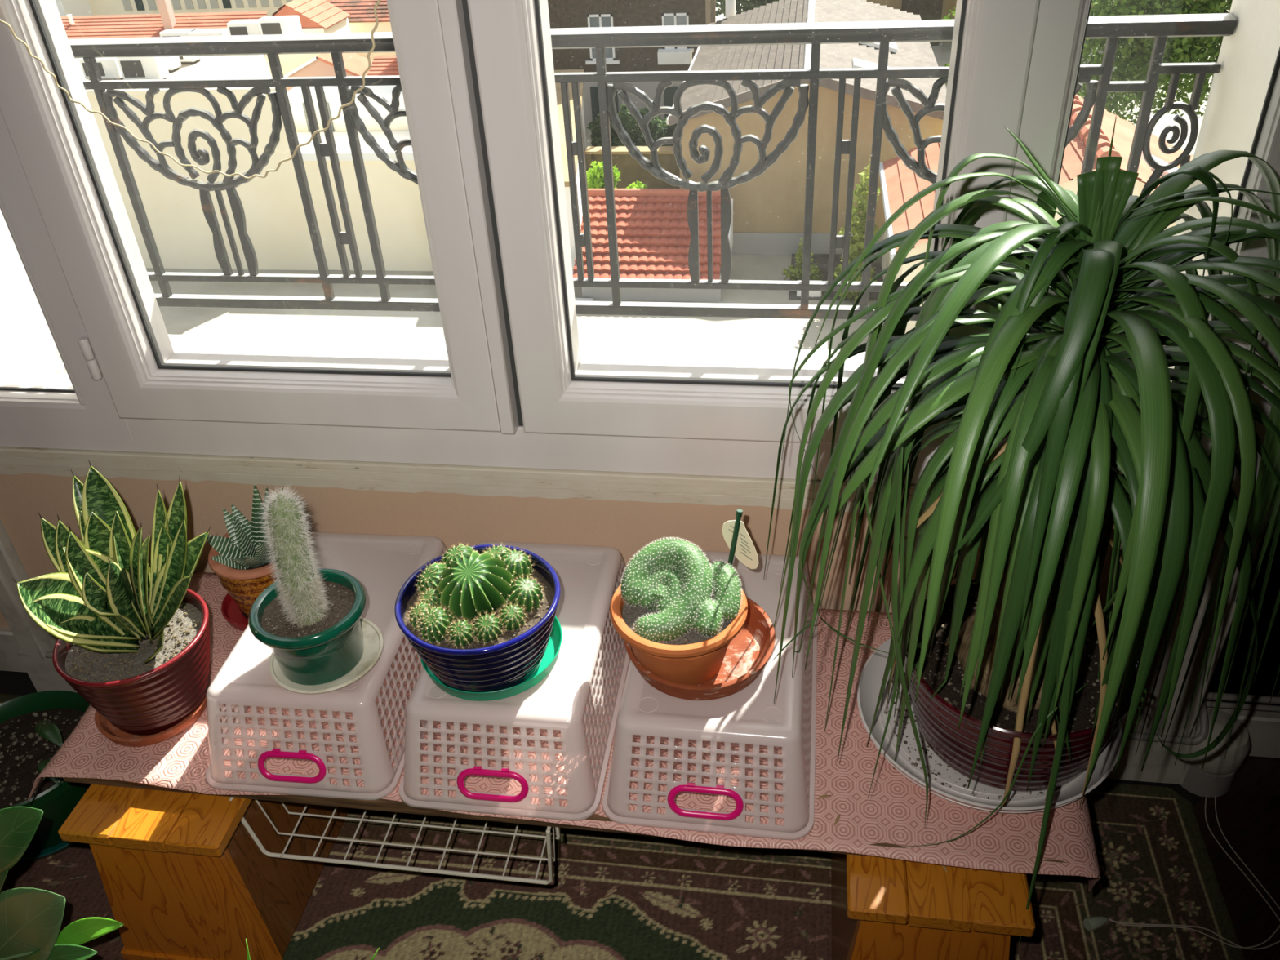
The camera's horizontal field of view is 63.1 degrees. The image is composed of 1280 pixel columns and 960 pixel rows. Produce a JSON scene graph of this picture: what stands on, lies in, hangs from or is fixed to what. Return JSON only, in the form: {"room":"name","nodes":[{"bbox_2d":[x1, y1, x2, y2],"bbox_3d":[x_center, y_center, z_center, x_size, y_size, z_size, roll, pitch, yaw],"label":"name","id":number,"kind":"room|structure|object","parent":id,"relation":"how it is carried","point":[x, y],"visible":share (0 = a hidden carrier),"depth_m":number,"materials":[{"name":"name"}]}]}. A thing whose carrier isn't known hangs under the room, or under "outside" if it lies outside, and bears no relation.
{"room":"living room","nodes":[
{"label":"living room","id":0,"kind":"room"},
{"bbox_2d":[0,472,1279,711],"bbox_3d":[-0.004,-0.713,1.136,4.400,2.700,0.350,2,35,8],"label":"wall","id":1,"kind":"structure","parent":0,"point":[627,526],"depth_m":1.50,"materials":[{"name":"paint"}]},
{"bbox_2d":[0,111,133,442],"bbox_3d":[-0.913,-0.720,1.105,0.300,1.565,0.055,2,35,8],"label":"window","id":2,"kind":"structure","parent":1,"relation":"in","point":[86,411],"depth_m":1.43,"materials":[{"name":"white plastic"}]},
{"bbox_2d":[0,0,523,434],"bbox_3d":[-0.483,-0.703,1.027,0.600,1.486,0.075,2,35,8],"label":"window","id":3,"kind":"structure","parent":1,"relation":"in","point":[59,145],"depth_m":1.30,"materials":[{"name":"white plastic"}]},
{"bbox_2d":[0,0,381,179],"bbox_3d":[-0.482,-0.454,1.146,0.469,0.251,0.007,2,35,8],"label":"hanging wire","id":4,"kind":"object","parent":3,"relation":"hanging from","point":[378,1],"visible":1,"depth_m":1.18,"materials":[{"name":"beige"}]},
{"bbox_2d":[0,417,1128,493],"bbox_3d":[-0.194,-0.695,0.995,1.757,1.612,0.054,2,35,8],"label":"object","id":5,"kind":"structure","parent":1,"relation":"attached to","point":[646,455],"depth_m":1.42,"materials":[{"name":"white plastic"}]},
{"bbox_2d":[0,446,1130,524],"bbox_3d":[-0.145,-0.007,1.462,1.775,0.051,0.061,2,35,8],"label":"trim","id":6,"kind":"structure","parent":1,"relation":"attached to","point":[522,482],"depth_m":1.46,"materials":[{"name":"beige paint"}]},
{"bbox_2d":[0,0,1279,705],"bbox_3d":[0.430,3.191,3.814,6.000,12.000,0.298,2,35,8],"label":"balcony","id":7,"kind":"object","parent":1,"relation":"attached to","point":[29,355],"depth_m":1.60,"materials":[{"name":"white stone"}]},
{"bbox_2d":[68,13,1236,320],"bbox_3d":[-0.110,-0.431,1.506,1.699,0.412,0.042,2,35,8],"label":"balcony railing","id":8,"kind":"object","parent":7,"relation":"attached to","point":[1160,27],"visible":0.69,"depth_m":1.47,"materials":[{"name":"black metal"}]},
{"bbox_2d":[0,271,1279,744],"bbox_3d":[-0.172,-0.512,1.115,1.910,2.030,0.100,2,35,8],"label":"trim","id":9,"kind":"structure","parent":1,"relation":"attached to","point":[33,640],"depth_m":1.46,"materials":[{"name":"white plastic"}]},
{"bbox_2d":[0,626,1279,784],"bbox_3d":[0.033,0.349,1.684,4.400,0.128,0.092,2,35,8],"label":"baseboard","id":10,"kind":"structure","parent":1,"relation":"attached to","point":[1263,727],"depth_m":1.57,"materials":[{"name":"brown wood"}]},
{"bbox_2d":[44,651,1279,797],"bbox_3d":[0.602,0.376,1.572,3.240,0.155,0.088,2,35,8],"label":"trim","id":11,"kind":"structure","parent":1,"relation":"attached to","point":[1218,773],"depth_m":1.52,"materials":[{"name":"grey"}]},
{"bbox_2d":[466,0,1039,447],"bbox_3d":[0.097,-0.680,0.944,0.572,1.486,0.070,2,35,8],"label":"window","id":12,"kind":"structure","parent":1,"relation":"in","point":[993,41],"depth_m":1.21,"materials":[{"name":"white plastic"}]},
{"bbox_2d":[988,0,1279,456],"bbox_3d":[0.528,-0.659,0.891,0.296,1.565,0.055,2,35,8],"label":"window","id":13,"kind":"structure","parent":1,"relation":"in","point":[1061,25],"depth_m":1.07,"materials":[{"name":"white plastic"}]},
{"bbox_2d":[0,670,1279,959],"bbox_3d":[-0.189,1.385,0.482,4.400,0.202,3.560,2,35,8],"label":"floor","id":14,"kind":"structure","parent":0,"point":[1248,814],"depth_m":1.49,"materials":[{"name":"black"}]},
{"bbox_2d":[0,693,1244,959],"bbox_3d":[-0.590,0.895,1.052,2.600,0.001,1.724,2,35,8],"label":"rug","id":15,"kind":"object","parent":14,"relation":"on","point":[611,895],"visible":0.32,"depth_m":1.45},
{"bbox_2d":[18,840,76,861],"bbox_3d":[-0.919,0.512,1.623,0.197,0.016,0.197,2,35,8],"label":"saucer","id":16,"kind":"object","parent":15,"relation":"on","point":[33,855],"visible":0.12,"depth_m":1.56,"materials":[{"name":"teal plastic"}]},
{"bbox_2d":[0,690,91,852],"bbox_3d":[-0.921,0.429,1.568,0.244,0.207,0.238,2,35,8],"label":"plant pot","id":17,"kind":"object","parent":16,"relation":"on","point":[33,726],"visible":0.72,"depth_m":1.56,"materials":[{"name":"green plastic"}]},
{"bbox_2d":[0,806,124,959],"bbox_3d":[-0.789,0.557,1.205,0.337,0.402,0.202,-25,40,-29],"label":"leafy houseplant","id":18,"kind":"object","parent":15,"relation":"on","point":[31,919],"visible":1,"depth_m":1.20,"materials":[{"name":"plant"}]},
{"bbox_2d":[57,783,349,959],"bbox_3d":[-0.568,0.446,1.456,0.229,0.280,0.344,2,35,8],"label":"wooden pedestal","id":19,"kind":"object","parent":15,"relation":"on","point":[184,877],"visible":0.56,"depth_m":1.32,"materials":[{"name":"orange wood"}]},
{"bbox_2d":[62,777,1066,862],"bbox_3d":[-0.103,0.291,1.376,1.207,0.020,0.382,2,35,8],"label":"board","id":20,"kind":"object","parent":19,"relation":"on","point":[384,805],"visible":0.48,"depth_m":1.25,"materials":[{"name":"black wood"}]},
{"bbox_2d":[228,796,560,884],"bbox_3d":[-0.280,0.372,1.383,0.413,0.107,0.263,2,35,8],"label":"wire basket","id":21,"kind":"object","parent":20,"relation":"hanging from","point":[548,837],"visible":0.31,"depth_m":1.32,"materials":[{"name":"white metal"}]},
{"bbox_2d":[26,572,1101,893],"bbox_3d":[-0.095,0.332,1.397,1.366,0.121,0.404,2,35,8],"label":"oilcloth","id":22,"kind":"object","parent":20,"relation":"on","point":[894,811],"visible":0.23,"depth_m":1.25,"materials":[{"name":"pink plastic"}]},
{"bbox_2d":[94,683,210,746],"bbox_3d":[-0.641,0.295,1.377,0.144,0.017,0.144,2,35,8],"label":"terracotta saucer","id":23,"kind":"object","parent":22,"relation":"on","point":[112,732],"visible":0.32,"depth_m":1.33,"materials":[{"name":"ceramic"}]},
{"bbox_2d":[12,459,210,735],"bbox_3d":[-0.621,0.158,1.291,0.226,0.324,0.206,2,35,8],"label":"potted snake plant","id":24,"kind":"object","parent":23,"relation":"on","point":[133,641],"visible":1,"depth_m":1.28,"materials":[{"name":"green plant"}]},
{"bbox_2d":[221,592,248,631],"bbox_3d":[-0.553,0.179,1.542,0.125,0.014,0.125,2,35,8],"label":"saucer","id":25,"kind":"object","parent":22,"relation":"on","point":[230,611],"visible":0.16,"depth_m":1.52,"materials":[{"name":"red plastic"}]},
{"bbox_2d":[205,484,283,619],"bbox_3d":[-0.545,0.103,1.491,0.136,0.188,0.134,2,35,8],"label":"potted haworthia","id":26,"kind":"object","parent":25,"relation":"on","point":[236,557],"visible":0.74,"depth_m":1.47,"materials":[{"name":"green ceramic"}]},
{"bbox_2d":[215,572,278,615],"bbox_3d":[-0.544,0.139,1.516,0.131,0.101,0.131,2,35,8],"label":"pot","id":27,"kind":"object","parent":26,"relation":"on","point":[244,588],"depth_m":1.45,"materials":[{"name":"orange ceramic"}]},
{"bbox_2d":[205,532,447,800],"bbox_3d":[-0.395,0.214,1.383,0.246,0.120,0.406,2,35,7],"label":"storage basket","id":28,"kind":"object","parent":22,"relation":"on","point":[382,563],"visible":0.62,"depth_m":1.25,"materials":[{"name":"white plastic"}]},
{"bbox_2d":[248,483,366,684],"bbox_3d":[-0.392,0.113,1.197,0.134,0.248,0.134,1,35,6],"label":"cactus","id":29,"kind":"object","parent":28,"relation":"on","point":[308,619],"visible":1,"depth_m":1.20,"materials":[{"name":"green plant"}]},
{"bbox_2d":[248,568,366,684],"bbox_3d":[-0.388,0.179,1.243,0.134,0.086,0.134,2,35,8],"label":"pot","id":30,"kind":"object","parent":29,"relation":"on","point":[321,644],"depth_m":1.21,"materials":[{"name":"green ceramic"}]},
{"bbox_2d":[269,617,383,693],"bbox_3d":[-0.380,0.213,1.268,0.136,0.012,0.136,2,35,8],"label":"saucer","id":31,"kind":"object","parent":28,"relation":"on","point":[372,637],"visible":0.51,"depth_m":1.24,"materials":[{"name":"ceramic"}]},
{"bbox_2d":[398,540,630,821],"bbox_3d":[-0.146,0.225,1.346,0.246,0.120,0.406,2,35,8],"label":"storage basket","id":32,"kind":"object","parent":22,"relation":"on","point":[588,575],"visible":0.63,"depth_m":1.21,"materials":[{"name":"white plastic"}]},
{"bbox_2d":[420,615,562,701],"bbox_3d":[-0.179,0.202,1.261,0.171,0.019,0.171,2,35,8],"label":"saucer","id":33,"kind":"object","parent":32,"relation":"on","point":[550,656],"visible":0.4,"depth_m":1.21,"materials":[{"name":"teal"}]},
{"bbox_2d":[394,542,560,692],"bbox_3d":[-0.185,0.153,1.213,0.190,0.146,0.190,13,38,23],"label":"cacti","id":34,"kind":"object","parent":33,"relation":"on","point":[481,618],"visible":1,"depth_m":1.18,"materials":[{"name":"green plant"}]},
{"bbox_2d":[601,551,817,839],"bbox_3d":[0.100,0.234,1.311,0.246,0.120,0.406,3,35,9],"label":"storage basket","id":35,"kind":"object","parent":22,"relation":"on","point":[750,715],"visible":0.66,"depth_m":1.18,"materials":[{"name":"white plastic"}]},
{"bbox_2d":[624,596,774,700],"bbox_3d":[0.071,0.194,1.241,0.178,0.029,0.178,2,35,8],"label":"terracotta saucer","id":36,"kind":"object","parent":35,"relation":"on","point":[748,653],"visible":0.47,"depth_m":1.21,"materials":[{"name":"orange ceramic"}]},
{"bbox_2d":[609,537,747,685],"bbox_3d":[0.044,0.150,1.191,0.157,0.146,0.157,10,37,19],"label":"cactus","id":37,"kind":"object","parent":36,"relation":"on","point":[679,614],"visible":1,"depth_m":1.16,"materials":[{"name":"plant"}]},
{"bbox_2d":[721,508,758,568],"bbox_3d":[0.115,0.077,1.201,0.043,0.102,0.014,2,35,8],"label":"plant label","id":38,"kind":"object","parent":37,"relation":"in","point":[736,537],"visible":0.91,"depth_m":1.20,"materials":[{"name":"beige paper"}]},
{"bbox_2d":[816,795,831,799],"bbox_3d":[0.213,0.368,1.209,0.018,0.002,0.003,-13,36,-14],"label":"scrap","id":39,"kind":"object","parent":22,"relation":"on","point":[822,796],"visible":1,"depth_m":1.21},
{"bbox_2d":[834,814,839,826],"bbox_3d":[0.224,0.386,1.183,0.003,0.002,0.018,13,38,22],"label":"scrap","id":40,"kind":"object","parent":22,"relation":"on","point":[838,815],"visible":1,"depth_m":1.18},
{"bbox_2d":[857,637,1122,813],"bbox_3d":[0.425,0.288,1.285,0.310,0.029,0.310,2,35,8],"label":"saucer","id":41,"kind":"object","parent":22,"relation":"on","point":[943,780],"visible":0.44,"depth_m":1.23,"materials":[{"name":"grey plastic"}]},
{"bbox_2d":[763,115,1279,959],"bbox_3d":[0.438,0.064,1.083,0.610,0.849,0.526,-9,35,-9],"label":"palm","id":42,"kind":"object","parent":41,"relation":"on","point":[1016,682],"visible":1,"depth_m":0.91,"materials":[{"name":"green plant"}]},
{"bbox_2d":[905,578,1139,791],"bbox_3d":[0.444,0.250,1.245,0.262,0.126,0.262,2,35,8],"label":"pot","id":43,"kind":"object","parent":41,"relation":"on","point":[937,708],"depth_m":1.17,"materials":[{"name":"red ceramic"}]},
{"bbox_2d":[245,938,379,959],"bbox_3d":[-0.335,0.618,1.064,0.234,0.417,0.148,-15,36,-16],"label":"houseplant","id":44,"kind":"object","parent":15,"relation":"on","point":[247,950],"visible":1,"depth_m":1.03,"materials":[{"name":"plant"}]},
{"bbox_2d":[831,852,1035,959],"bbox_3d":[0.350,0.483,1.322,0.214,0.280,0.341,2,35,8],"label":"wooden pedestal","id":45,"kind":"object","parent":15,"relation":"on","point":[883,908],"visible":0.4,"depth_m":1.14,"materials":[{"name":"orange wood"}]},
{"bbox_2d":[1083,795,1279,949],"bbox_3d":[0.789,0.553,1.416,0.372,0.018,0.189,-27,41,-31],"label":"pull cord","id":46,"kind":"object","parent":15,"relation":"on","point":[1091,923],"visible":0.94,"depth_m":1.38,"materials":[{"name":"beige plastic"}]},
{"bbox_2d":[609,583,747,685],"bbox_3d":[0.046,0.175,1.208,0.157,0.086,0.157,2,35,8],"label":"pot","id":47,"kind":"object","parent":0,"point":[690,651],"depth_m":1.15,"materials":[{"name":"ceramic"}]},
{"bbox_2d":[145,0,1229,350],"bbox_3d":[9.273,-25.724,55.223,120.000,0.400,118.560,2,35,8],"label":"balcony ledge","id":48,"kind":"structure","parent":0,"point":[661,331],"depth_m":24.17,"materials":[{"name":"concrete"}]},
{"bbox_2d":[60,0,268,60],"bbox_3d":[-16.500,-14.071,35.186,8.700,5.600,1.513,2,35,8],"label":"house","id":49,"kind":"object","parent":48,"relation":"on","point":[142,25],"visible":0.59,"depth_m":34.43,"materials":[{"name":"orange ceramic"}]},
{"bbox_2d":[66,13,74,24],"bbox_3d":[-19.067,-15.431,34.887,0.180,0.330,0.171,2,35,8],"label":"roof vent","id":50,"kind":"object","parent":49,"relation":"attached to","point":[71,21],"depth_m":34.87,"materials":[{"name":"white"}]},
{"bbox_2d":[54,0,293,16],"bbox_3d":[-23.000,-28.423,48.332,22.000,15.000,8.000,2,35,8],"label":"building","id":51,"kind":"structure","parent":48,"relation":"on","point":[74,7],"depth_m":49.61,"materials":[{"name":"white paint"}]},
{"bbox_2d":[75,54,432,271],"bbox_3d":[-12.358,-9.003,28.395,18.500,4.530,5.680,2,35,8],"label":"wall","id":52,"kind":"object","parent":48,"relation":"on","point":[277,230],"visible":0.19,"depth_m":25.93,"materials":[{"name":"paint"}]},
{"bbox_2d":[79,57,123,79],"bbox_3d":[-13.169,-10.127,25.606,0.950,0.550,0.470,2,35,8],"label":"air conditioner","id":53,"kind":"object","parent":52,"relation":"on","point":[108,68],"visible":0.58,"depth_m":25.40,"materials":[{"name":"white"}]},
{"bbox_2d":[81,62,105,76],"bbox_3d":[-13.342,-10.027,25.441,0.513,0.310,0.040,2,35,8],"label":"fan grille","id":54,"kind":"object","parent":53,"relation":"attached to","point":[101,66],"depth_m":25.42,"materials":[{"name":"grey metal"}]},
{"bbox_2d":[116,56,169,79],"bbox_3d":[-12.049,-10.006,25.272,1.000,0.620,0.470,2,35,8],"label":"air conditioner","id":55,"kind":"object","parent":52,"relation":"on","point":[131,68],"visible":0.72,"depth_m":25.09,"materials":[{"name":"white"}]},
{"bbox_2d":[120,60,145,77],"bbox_3d":[-12.229,-9.907,25.108,0.540,0.380,0.040,2,35,8],"label":"fan grille","id":56,"kind":"object","parent":55,"relation":"attached to","point":[129,68],"depth_m":25.09,"materials":[{"name":"grey metal"}]},
{"bbox_2d":[164,56,181,72],"bbox_3d":[-12.028,-10.616,26.051,0.800,0.740,0.470,2,35,8],"label":"air conditioner","id":57,"kind":"object","parent":52,"relation":"on","point":[173,63],"visible":0.17,"depth_m":26.01,"materials":[{"name":"white"}]},
{"bbox_2d":[159,28,197,36],"bbox_3d":[-12.552,-12.089,28.524,1.000,0.420,0.470,2,35,8],"label":"air conditioner","id":58,"kind":"object","parent":52,"relation":"on","point":[175,32],"visible":0.33,"depth_m":28.30,"materials":[{"name":"white"}]},
{"bbox_2d":[178,35,201,64],"bbox_3d":[-11.741,-11.025,26.746,0.700,0.600,0.470,2,35,8],"label":"air conditioner","id":59,"kind":"object","parent":52,"relation":"on","point":[192,60],"visible":0.3,"depth_m":26.67,"materials":[{"name":"white"}]},
{"bbox_2d":[187,28,229,36],"bbox_3d":[-11.712,-12.012,28.339,1.000,0.420,0.470,2,35,8],"label":"air conditioner","id":60,"kind":"object","parent":52,"relation":"on","point":[199,32],"visible":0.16,"depth_m":28.12,"materials":[{"name":"white"}]},
{"bbox_2d":[226,19,261,35],"bbox_3d":[-10.593,-12.071,28.152,0.900,0.620,0.470,2,35,8],"label":"air conditioner","id":61,"kind":"object","parent":52,"relation":"on","point":[235,27],"visible":0.4,"depth_m":27.89,"materials":[{"name":"white"}]},
{"bbox_2d":[229,26,248,35],"bbox_3d":[-10.758,-11.972,27.986,0.486,0.380,0.040,2,35,8],"label":"fan grille","id":62,"kind":"object","parent":61,"relation":"attached to","point":[233,30],"depth_m":27.92,"materials":[{"name":"grey metal"}]},
{"bbox_2d":[257,15,302,35],"bbox_3d":[-9.587,-11.979,27.843,1.000,0.720,0.470,2,35,8],"label":"air conditioner","id":63,"kind":"object","parent":52,"relation":"on","point":[278,24],"visible":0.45,"depth_m":27.58,"materials":[{"name":"white"}]},
{"bbox_2d":[260,22,282,35],"bbox_3d":[-9.767,-11.880,27.679,0.540,0.480,0.040,2,35,8],"label":"fan grille","id":64,"kind":"object","parent":63,"relation":"attached to","point":[265,28],"depth_m":27.60,"materials":[{"name":"grey metal"}]},
{"bbox_2d":[264,0,351,91],"bbox_3d":[-10.932,-13.671,34.976,2.432,4.634,2.100,2,35,8],"label":"house","id":65,"kind":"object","parent":48,"relation":"on","point":[316,16],"visible":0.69,"depth_m":33.70,"materials":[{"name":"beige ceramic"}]},
{"bbox_2d":[283,53,373,91],"bbox_3d":[-9.506,-11.676,32.880,2.800,3.580,1.550,2,35,8],"label":"shed","id":66,"kind":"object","parent":48,"relation":"on","point":[355,64],"visible":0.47,"depth_m":31.64,"materials":[{"name":"beige"}]},
{"bbox_2d":[287,84,408,132],"bbox_3d":[-7.347,-9.586,29.950,4.900,3.240,1.450,2,35,8],"label":"annex","id":67,"kind":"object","parent":48,"relation":"on","point":[331,94],"visible":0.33,"depth_m":28.89,"materials":[{"name":"white paint"}]},
{"bbox_2d":[326,0,395,60],"bbox_3d":[-8.854,-14.748,36.743,4.500,4.205,1.813,2,35,8],"label":"house","id":68,"kind":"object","parent":48,"relation":"on","point":[362,19],"visible":0.14,"depth_m":35.50,"materials":[{"name":"paint"}]},
{"bbox_2d":[367,55,399,75],"bbox_3d":[-7.029,-11.302,32.293,2.100,3.384,1.212,2,35,8],"label":"low red lean to","id":69,"kind":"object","parent":48,"relation":"on","point":[381,65],"visible":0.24,"depth_m":31.45,"materials":[{"name":"tile"}]},
{"bbox_2d":[554,69,586,274],"bbox_3d":[-2.735,-8.693,28.798,2.394,2.620,10.969,-3,34,0],"label":"house","id":70,"kind":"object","parent":48,"relation":"on","point":[558,93],"visible":0.02,"depth_m":26.50,"materials":[{"name":"white paint"}]},
{"bbox_2d":[574,297,593,301],"bbox_3d":[-1.714,-4.100,24.252,1.200,0.100,0.500,2,35,8],"label":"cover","id":71,"kind":"object","parent":48,"relation":"on","point":[575,299],"visible":0.12,"depth_m":24.29,"materials":[{"name":"white"}]},
{"bbox_2d":[586,160,621,188],"bbox_3d":[-1.032,-8.001,28.623,1.123,1.668,0.974,2,35,8],"label":"shrub","id":72,"kind":"object","parent":48,"relation":"on","point":[595,175],"visible":0.38,"depth_m":28.28,"materials":[{"name":"green plant"}]},
{"bbox_2d":[586,103,675,146],"bbox_3d":[-0.110,-10.334,31.479,3.036,2.046,1.404,2,35,8],"label":"hedge","id":73,"kind":"object","parent":48,"relation":"on","point":[659,128],"visible":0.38,"depth_m":31.05,"materials":[{"name":"green plant"}]},
{"bbox_2d":[584,146,679,188],"bbox_3d":[-0.080,-8.990,30.239,2.930,1.220,0.560,2,35,8],"label":"wall","id":74,"kind":"structure","parent":48,"relation":"on","point":[631,171],"depth_m":30.05,"materials":[{"name":"beige paint"}]},
{"bbox_2d":[625,180,647,188],"bbox_3d":[-0.120,-7.466,28.074,0.764,1.174,0.747,2,35,8],"label":"shrub","id":75,"kind":"object","parent":48,"relation":"on","point":[638,185],"visible":0.12,"depth_m":27.82,"materials":[{"name":"green plant"}]},
{"bbox_2d":[547,0,735,128],"bbox_3d":[-0.085,-18.513,32.998,6.417,14.220,3.500,2,35,8],"label":"house","id":76,"kind":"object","parent":48,"relation":"on","point":[562,13],"visible":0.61,"depth_m":34.15,"materials":[{"name":"grey paint"}]},
{"bbox_2d":[573,188,733,302],"bbox_3d":[0.336,-5.505,24.483,3.530,1.950,2.497,2,35,8],"label":"tiled roof","id":77,"kind":"object","parent":48,"relation":"on","point":[654,237],"visible":0.64,"depth_m":24.26,"materials":[{"name":"red"}]},
{"bbox_2d":[715,0,778,17],"bbox_3d":[5.034,-19.628,39.695,7.294,7.553,4.215,2,35,8],"label":"leafy tree","id":78,"kind":"object","parent":48,"relation":"on","point":[747,5],"visible":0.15,"depth_m":39.98,"materials":[{"name":"green plant"}]},
{"bbox_2d":[781,235,822,280],"bbox_3d":[3.788,-5.107,24.340,0.865,1.348,0.902,-18,37,-20],"label":"sapling","id":79,"kind":"object","parent":48,"relation":"on","point":[796,274],"visible":0.55,"depth_m":24.35,"materials":[{"name":"green plant"}]},
{"bbox_2d":[666,0,946,254],"bbox_3d":[4.752,-10.534,29.239,6.655,4.420,11.240,2,35,8],"label":"house","id":80,"kind":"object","parent":48,"relation":"on","point":[769,208],"visible":0.5,"depth_m":25.33,"materials":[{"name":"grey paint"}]},
{"bbox_2d":[788,253,883,301],"bbox_3d":[4.855,-4.877,24.875,2.500,0.030,2.700,2,35,8],"label":"wall","id":81,"kind":"structure","parent":48,"relation":"on","point":[823,259],"depth_m":25.09,"materials":[{"name":"stone"}]},
{"bbox_2d":[796,280,821,297],"bbox_3d":[3.904,-4.408,24.027,0.580,0.310,0.320,2,35,8],"label":"box","id":82,"kind":"object","parent":81,"relation":"on","point":[811,293],"visible":0.29,"depth_m":23.93,"materials":[{"name":"white"}]},
{"bbox_2d":[834,158,881,302],"bbox_3d":[4.768,-5.336,22.904,1.080,3.473,0.920,2,35,8],"label":"shrub","id":83,"kind":"object","parent":48,"relation":"on","point":[863,190],"visible":0.44,"depth_m":22.69,"materials":[{"name":"green plant"}]},
{"bbox_2d":[942,7,955,84],"bbox_3d":[10.967,-13.280,30.129,4.481,7.335,3.500,2,35,8],"label":"leafy tree","id":84,"kind":"object","parent":48,"relation":"on","point":[945,17],"visible":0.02,"depth_m":30.69,"materials":[{"name":"green plant"}]},
{"bbox_2d":[866,0,1195,45],"bbox_3d":[16.101,-24.984,43.474,15.000,11.000,8.500,2,35,8],"label":"block","id":85,"kind":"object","parent":48,"relation":"on","point":[926,9],"visible":0.2,"depth_m":43.03,"materials":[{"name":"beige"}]},
{"bbox_2d":[879,94,1193,333],"bbox_3d":[8.565,-5.376,21.372,7.018,4.450,5.450,2,35,8],"label":"house","id":86,"kind":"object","parent":48,"relation":"on","point":[900,184],"visible":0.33,"depth_m":20.59,"materials":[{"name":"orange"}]},
{"bbox_2d":[1076,0,1232,124],"bbox_3d":[19.124,-14.193,28.207,14.353,10.220,7.636,2,35,8],"label":"leafy tree","id":87,"kind":"object","parent":48,"relation":"on","point":[1177,49],"visible":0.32,"depth_m":29.16,"materials":[{"name":"green plant"}]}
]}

